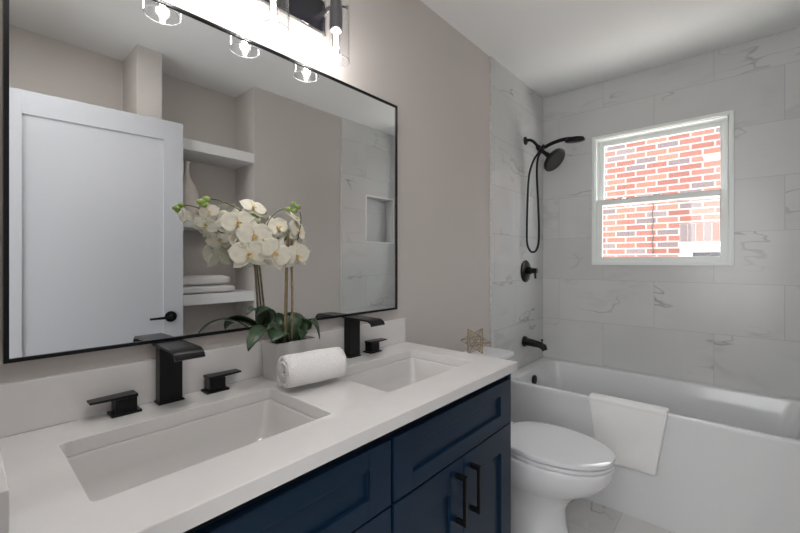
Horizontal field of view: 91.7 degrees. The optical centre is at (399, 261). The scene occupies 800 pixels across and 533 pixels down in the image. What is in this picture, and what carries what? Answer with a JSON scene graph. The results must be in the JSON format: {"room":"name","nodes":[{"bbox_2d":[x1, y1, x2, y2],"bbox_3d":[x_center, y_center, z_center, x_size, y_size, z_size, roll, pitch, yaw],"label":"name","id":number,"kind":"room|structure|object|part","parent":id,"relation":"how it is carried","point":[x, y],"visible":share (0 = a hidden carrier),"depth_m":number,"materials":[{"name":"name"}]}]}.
{"room":"bathroom","nodes":[
{"label":"bathroom","id":0,"kind":"room"},
{"bbox_2d":[0,0,489,383],"bbox_3d":[0.101,0.020,1.982,0.120,2.580,3.290,0,0,41],"label":"wall","id":1,"kind":"structure","parent":0,"point":[403,54],"depth_m":1.89,"materials":[{"name":"grey paint"}]},
{"bbox_2d":[3,0,397,363],"bbox_3d":[-0.425,-0.239,1.274,0.023,0.904,1.228,0,0,41],"label":"mirror","id":2,"kind":"object","parent":1,"relation":"attached to","point":[119,116],"visible":0.9,"depth_m":1.03,"materials":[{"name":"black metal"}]},
{"bbox_2d":[0,317,404,437],"bbox_3d":[-0.419,0.312,1.284,0.019,0.110,1.326,0,0,41],"label":"backsplash","id":3,"kind":"structure","parent":1,"relation":"attached to","point":[26,405],"depth_m":0.95,"materials":[{"name":"white stone"}]},
{"bbox_2d":[251,0,349,61],"bbox_3d":[-0.407,-0.830,1.195,0.155,0.260,0.583,0,0,41],"label":"vanity light","id":4,"kind":"object","parent":1,"relation":"attached to","point":[310,15],"visible":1,"depth_m":1.35,"materials":[{"name":"glass"}]},
{"bbox_3d":[-0.384,-0.802,1.176,0.095,0.198,0.095,0,0,41],"label":"lamp shade","id":5,"kind":"part","parent":4,"relation":"part of","materials":[{"name":"clear glass"}]},
{"bbox_3d":[-0.449,-0.895,1.228,0.004,0.112,0.525,0,0,41],"label":"plate","id":6,"kind":"part","parent":4,"relation":"part of","materials":[{"name":"black metal"}]},
{"bbox_3d":[-0.254,-0.895,1.385,0.081,0.025,0.025,0,0,41],"label":"arm","id":7,"kind":"part","parent":4,"relation":"part of","materials":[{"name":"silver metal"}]},
{"bbox_3d":[-0.224,-0.802,1.358,0.095,0.198,0.095,0,0,41],"label":"lamp shade","id":8,"kind":"part","parent":4,"relation":"part of","materials":[{"name":"clear glass"}]},
{"bbox_2d":[329,0,347,33],"bbox_3d":[-0.216,-0.860,1.363,0.050,0.106,0.063,0,0,41],"label":"socket","id":9,"kind":"object","parent":4,"relation":"attached to","point":[335,7],"depth_m":1.34,"materials":[{"name":"black metal"}]},
{"bbox_2d":[490,56,491,346],"bbox_3d":[0.562,0.020,2.406,0.014,2.580,0.006,0,0,41],"label":"trim","id":10,"kind":"structure","parent":1,"relation":"attached to","point":[490,56],"depth_m":2.40,"materials":[{"name":"tile"}]},
{"bbox_2d":[492,57,542,369],"bbox_3d":[0.844,0.020,2.728,0.012,2.580,0.850,0,0,41],"label":"tiled wall","id":11,"kind":"structure","parent":0,"point":[517,110],"depth_m":2.65,"materials":[{"name":"tile"}]},
{"bbox_2d":[521,260,537,281],"bbox_3d":[0.928,0.070,2.750,0.085,0.158,0.158,0,0,41],"label":"shower valve","id":12,"kind":"object","parent":11,"relation":"attached to","point":[526,270],"visible":1,"depth_m":2.74,"materials":[{"name":"black metal"}]},
{"bbox_3d":[0.903,0.070,2.772,0.017,0.158,0.158,0,0,41],"label":"trim plate","id":13,"kind":"part","parent":12,"relation":"part of","materials":[{"name":"black metal"}]},
{"bbox_3d":[0.933,0.080,2.746,0.073,0.080,0.052,0,0,41],"label":"handle","id":14,"kind":"part","parent":12,"relation":"part of","materials":[{"name":"black metal"}]},
{"bbox_2d":[522,336,547,350],"bbox_3d":[0.944,0.574,2.705,0.167,0.088,0.076,0,0,41],"label":"tub spout","id":15,"kind":"object","parent":11,"relation":"attached to","point":[526,341],"visible":1,"depth_m":2.70,"materials":[{"name":"black metal"}]},
{"bbox_2d":[523,136,584,252],"bbox_3d":[1.046,-0.475,2.643,0.403,0.834,0.170,0,0,41],"label":"shower","id":16,"kind":"object","parent":11,"relation":"attached to","point":[553,160],"visible":1,"depth_m":2.68,"materials":[{"name":"black metal"}]},
{"bbox_3d":[0.936,-0.833,2.740,0.100,0.082,0.020,0,0,41],"label":"shower arm","id":17,"kind":"part","parent":16,"relation":"part of","materials":[{"name":"black metal"}]},
{"bbox_2d":[420,0,799,97],"bbox_3d":[0.392,-1.320,0.521,2.700,0.100,5.100,0,0,41],"label":"ceiling","id":18,"kind":"structure","parent":0,"point":[554,47],"depth_m":2.13,"materials":[{"name":"white paint"}]},
{"bbox_2d":[566,498,674,532],"bbox_3d":[0.392,1.360,0.521,2.700,0.100,5.100,0,0,41],"label":"floor","id":19,"kind":"structure","parent":0,"point":[583,515],"depth_m":1.96,"materials":[{"name":"tile"}]},
{"bbox_2d":[183,374,510,532],"bbox_3d":[-0.202,0.860,1.114,0.567,0.900,1.307,0,0,41],"label":"vanity cabinet","id":20,"kind":"object","parent":19,"relation":"on","point":[447,469],"visible":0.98,"depth_m":1.02,"materials":[{"name":"blue"}]},
{"bbox_2d":[0,317,516,532],"bbox_3d":[-0.217,0.328,1.106,0.557,0.142,1.329,0,0,41],"label":"countertop","id":21,"kind":"structure","parent":20,"relation":"on","point":[45,421],"depth_m":0.85,"materials":[{"name":"white stone"}]},
{"bbox_2d":[86,339,241,418],"bbox_3d":[-0.555,0.289,0.986,0.163,0.155,0.356,0,0,41],"label":"faucet","id":22,"kind":"object","parent":21,"relation":"on","point":[170,355],"visible":1,"depth_m":1.00,"materials":[{"name":"black metal"}]},
{"bbox_3d":[-0.684,0.325,0.925,0.040,0.008,0.094,0,0,41],"label":"lever","id":23,"kind":"part","parent":22,"relation":"part of","materials":[{"name":"black metal"}]},
{"bbox_3d":[-0.668,0.348,0.942,0.046,0.038,0.062,0,0,41],"label":"handle","id":24,"kind":"part","parent":22,"relation":"part of","materials":[{"name":"black metal"}]},
{"bbox_3d":[-0.560,0.223,0.980,0.162,0.023,0.068,0,0,41],"label":"spout","id":25,"kind":"part","parent":22,"relation":"part of","materials":[{"name":"black metal"}]},
{"bbox_3d":[-0.526,0.348,1.104,0.046,0.038,0.062,0,0,41],"label":"handle","id":26,"kind":"part","parent":22,"relation":"part of","materials":[{"name":"black metal"}]},
{"bbox_3d":[-0.511,0.325,1.122,0.040,0.008,0.094,0,0,41],"label":"lever","id":27,"kind":"part","parent":22,"relation":"part of","materials":[{"name":"black metal"}]},
{"bbox_2d":[66,399,316,500],"bbox_3d":[-0.424,0.471,0.860,0.332,0.142,0.513,0,0,41],"label":"undermount sink","id":28,"kind":"object","parent":21,"relation":"in","point":[104,472],"visible":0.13,"depth_m":0.94,"materials":[{"name":"white ceramic"}]},
{"bbox_2d":[196,196,319,381],"bbox_3d":[-0.401,0.090,1.156,0.162,0.553,0.388,0,0,41],"label":"potted orchid","id":29,"kind":"object","parent":21,"relation":"on","point":[252,241],"visible":1,"depth_m":1.16,"materials":[{"name":"white plant"}]},
{"bbox_3d":[-0.431,-0.116,1.107,0.024,0.106,0.245,0,0,41],"label":"flower stem","id":30,"kind":"part","parent":29,"relation":"part of","materials":[{"name":"white plant"}]},
{"bbox_3d":[-0.352,0.080,1.211,0.008,0.362,0.046,0,0,-25],"label":"flower stem","id":31,"kind":"part","parent":29,"relation":"part of","materials":[{"name":"plant"}]},
{"bbox_3d":[-0.358,0.309,1.256,0.092,0.116,0.150,0,0,41],"label":"pot","id":32,"kind":"part","parent":29,"relation":"part of","materials":[{"name":"white ceramic"}]},
{"bbox_2d":[277,347,346,387],"bbox_3d":[-0.258,0.311,1.145,0.188,0.096,0.100,0,0,-41],"label":"rolled towel","id":33,"kind":"object","parent":21,"relation":"on","point":[313,366],"visible":1,"depth_m":1.10,"materials":[{"name":"white fabric"}]},
{"bbox_2d":[342,315,386,357],"bbox_3d":[-0.138,0.289,1.460,0.163,0.155,0.348,0,0,41],"label":"faucet","id":34,"kind":"object","parent":21,"relation":"on","point":[351,323],"visible":0.67,"depth_m":1.49,"materials":[{"name":"black metal"}]},
{"bbox_3d":[-0.138,0.223,1.459,0.162,0.023,0.068,0,0,41],"label":"spout","id":35,"kind":"part","parent":34,"relation":"part of","materials":[{"name":"black metal"}]},
{"bbox_3d":[-0.112,0.348,1.575,0.046,0.038,0.062,0,0,41],"label":"handle","id":36,"kind":"part","parent":34,"relation":"part of","materials":[{"name":"black metal"}]},
{"bbox_3d":[-0.097,0.325,1.593,0.040,0.008,0.094,0,0,41],"label":"lever","id":37,"kind":"part","parent":34,"relation":"part of","materials":[{"name":"black metal"}]},
{"bbox_2d":[341,357,455,391],"bbox_3d":[0.009,0.471,1.352,0.332,0.142,0.498,0,0,41],"label":"undermount sink","id":38,"kind":"object","parent":21,"relation":"in","point":[393,376],"visible":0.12,"depth_m":1.53,"materials":[{"name":"white ceramic"}]},
{"bbox_3d":[-0.241,0.513,0.710,0.020,0.160,0.643,0,0,41],"label":"drawer","id":39,"kind":"part","parent":20,"relation":"part of","materials":[{"name":"blue paint"}]},
{"bbox_3d":[-0.135,0.901,0.831,0.020,0.609,0.320,0,0,41],"label":"door","id":40,"kind":"part","parent":20,"relation":"part of","materials":[{"name":"blue paint"}]},
{"bbox_3d":[0.083,0.901,1.078,0.020,0.609,0.317,0,0,41],"label":"door","id":41,"kind":"part","parent":20,"relation":"part of","materials":[{"name":"blue paint"}]},
{"bbox_3d":[0.188,0.513,1.199,0.020,0.160,0.637,0,0,41],"label":"drawer","id":42,"kind":"part","parent":20,"relation":"part of","materials":[{"name":"blue paint"}]},
{"bbox_3d":[0.183,0.707,1.150,0.036,0.146,0.012,0,0,41],"label":"handle","id":43,"kind":"part","parent":20,"relation":"part of","materials":[{"name":"black metal"}]},
{"bbox_3d":[0.236,0.707,1.210,0.036,0.146,0.012,0,0,41],"label":"handle","id":44,"kind":"part","parent":20,"relation":"part of","materials":[{"name":"black metal"}]},
{"bbox_3d":[0.294,0.901,1.319,0.020,0.609,0.317,0,0,41],"label":"door","id":45,"kind":"part","parent":20,"relation":"part of","materials":[{"name":"blue paint"}]},
{"bbox_3d":[0.211,0.860,1.614,0.527,0.900,0.012,0,0,41],"label":"panel","id":46,"kind":"part","parent":20,"relation":"part of","materials":[{"name":"blue paint"}]},
{"bbox_2d":[464,346,615,532],"bbox_3d":[0.618,0.905,1.883,0.757,0.810,0.460,0,0,41],"label":"toilet","id":47,"kind":"object","parent":19,"relation":"on","point":[553,466],"visible":0.59,"depth_m":1.72,"materials":[{"name":"white ceramic"}]},
{"bbox_2d":[461,328,489,353],"bbox_3d":[0.405,0.429,2.088,0.139,0.139,0.139,0,0,-10],"label":"star ornament","id":48,"kind":"object","parent":47,"relation":"on","point":[481,339],"visible":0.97,"depth_m":2.08,"materials":[{"name":"gold metal"}]},
{"bbox_3d":[0.414,0.517,2.062,0.214,0.034,0.460,0,0,41],"label":"tank lid","id":49,"kind":"part","parent":47,"relation":"part of","materials":[{"name":"white ceramic"}]},
{"bbox_3d":[0.718,0.865,1.795,0.483,0.016,0.398,0,0,41],"label":"seat","id":50,"kind":"part","parent":47,"relation":"part of","materials":[{"name":"white plastic"}]},
{"bbox_3d":[0.682,1.093,1.826,0.583,0.434,0.408,0,0,41],"label":"bowl","id":51,"kind":"part","parent":47,"relation":"part of","materials":[{"name":"white ceramic"}]},
{"bbox_3d":[0.717,0.842,1.796,0.493,0.020,0.398,0,0,41],"label":"lid","id":52,"kind":"part","parent":47,"relation":"part of","materials":[{"name":"white plastic"}]},
{"bbox_2d":[511,357,799,532],"bbox_3d":[1.438,1.028,2.260,1.497,0.563,0.725,0,0,41],"label":"bathtub","id":53,"kind":"object","parent":19,"relation":"on","point":[729,462],"visible":0.79,"depth_m":1.91,"materials":[{"name":"white ceramic"}]},
{"bbox_2d":[589,393,669,475],"bbox_3d":[1.185,0.896,2.027,0.359,0.336,0.103,0,0,41],"label":"towel","id":54,"kind":"object","parent":53,"relation":"hanging from","point":[633,430],"visible":0.95,"depth_m":1.99,"materials":[{"name":"white fabric"}]},
{"bbox_2d":[543,27,799,398],"bbox_3d":[1.715,0.020,2.594,1.750,2.580,0.140,0,0,41],"label":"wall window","id":55,"kind":"structure","parent":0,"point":[737,326],"depth_m":2.39,"materials":[{"name":"tile"}]},
{"bbox_2d":[592,110,733,265],"bbox_3d":[1.706,-0.432,2.575,0.775,0.916,0.122,0,0,41],"label":"window","id":56,"kind":"structure","parent":55,"relation":"attached to","point":[724,120],"depth_m":2.50,"materials":[{"name":"white plastic"}]},
{"bbox_3d":[1.691,-0.217,2.559,0.722,0.434,0.030,0,0,41],"label":"sash","id":57,"kind":"part","parent":56,"relation":"part of","materials":[{"name":"white plastic"}]},
{"bbox_3d":[1.722,-0.629,2.595,0.722,0.470,0.030,0,0,41],"label":"sash","id":58,"kind":"part","parent":56,"relation":"part of","materials":[{"name":"white plastic"}]},
{"label":"outside","id":59,"kind":"structure","parent":0,"visible":0},
{"bbox_3d":[3.653,1.335,4.911,11.000,0.050,5.800,0,0,41],"label":"ground","id":60,"kind":"structure","parent":59,"visible":0},
{"bbox_2d":[603,127,720,256],"bbox_3d":[3.097,-0.215,4.734,7.600,3.050,0.200,0,0,41],"label":"wall","id":61,"kind":"structure","parent":60,"relation":"on","point":[687,162],"depth_m":4.61,"materials":[{"name":"red brick"}]},
{"bbox_2d":[652,203,653,253],"bbox_3d":[3.026,-0.440,4.647,0.021,0.702,0.009,0,0,41],"label":"hanging cable","id":62,"kind":"object","parent":61,"relation":"hanging from","point":[652,203],"visible":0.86,"depth_m":4.64,"materials":[{"name":"grey plastic"}]},
{"bbox_2d":[680,222,719,241],"bbox_3d":[3.631,-0.330,4.195,0.987,0.210,0.103,0,0,41],"label":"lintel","id":63,"kind":"object","parent":61,"relation":"attached to","point":[706,231],"visible":0.37,"depth_m":4.36,"materials":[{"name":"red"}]},
{"bbox_2d":[680,241,719,256],"bbox_3d":[3.629,0.167,4.193,0.987,0.792,0.070,0,0,41],"label":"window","id":64,"kind":"structure","parent":61,"relation":"in","point":[699,248],"depth_m":4.38,"materials":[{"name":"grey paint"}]},
{"bbox_3d":[3.632,0.172,4.197,0.847,0.660,0.040,0,0,41],"label":"sash","id":65,"kind":"part","parent":64,"relation":"part of","materials":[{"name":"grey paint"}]},
{"bbox_3d":[3.633,0.172,4.199,0.770,0.565,0.005,0,0,41],"label":"pane","id":66,"kind":"part","parent":64,"relation":"part of","materials":[{"name":"clear glass"}]}
]}

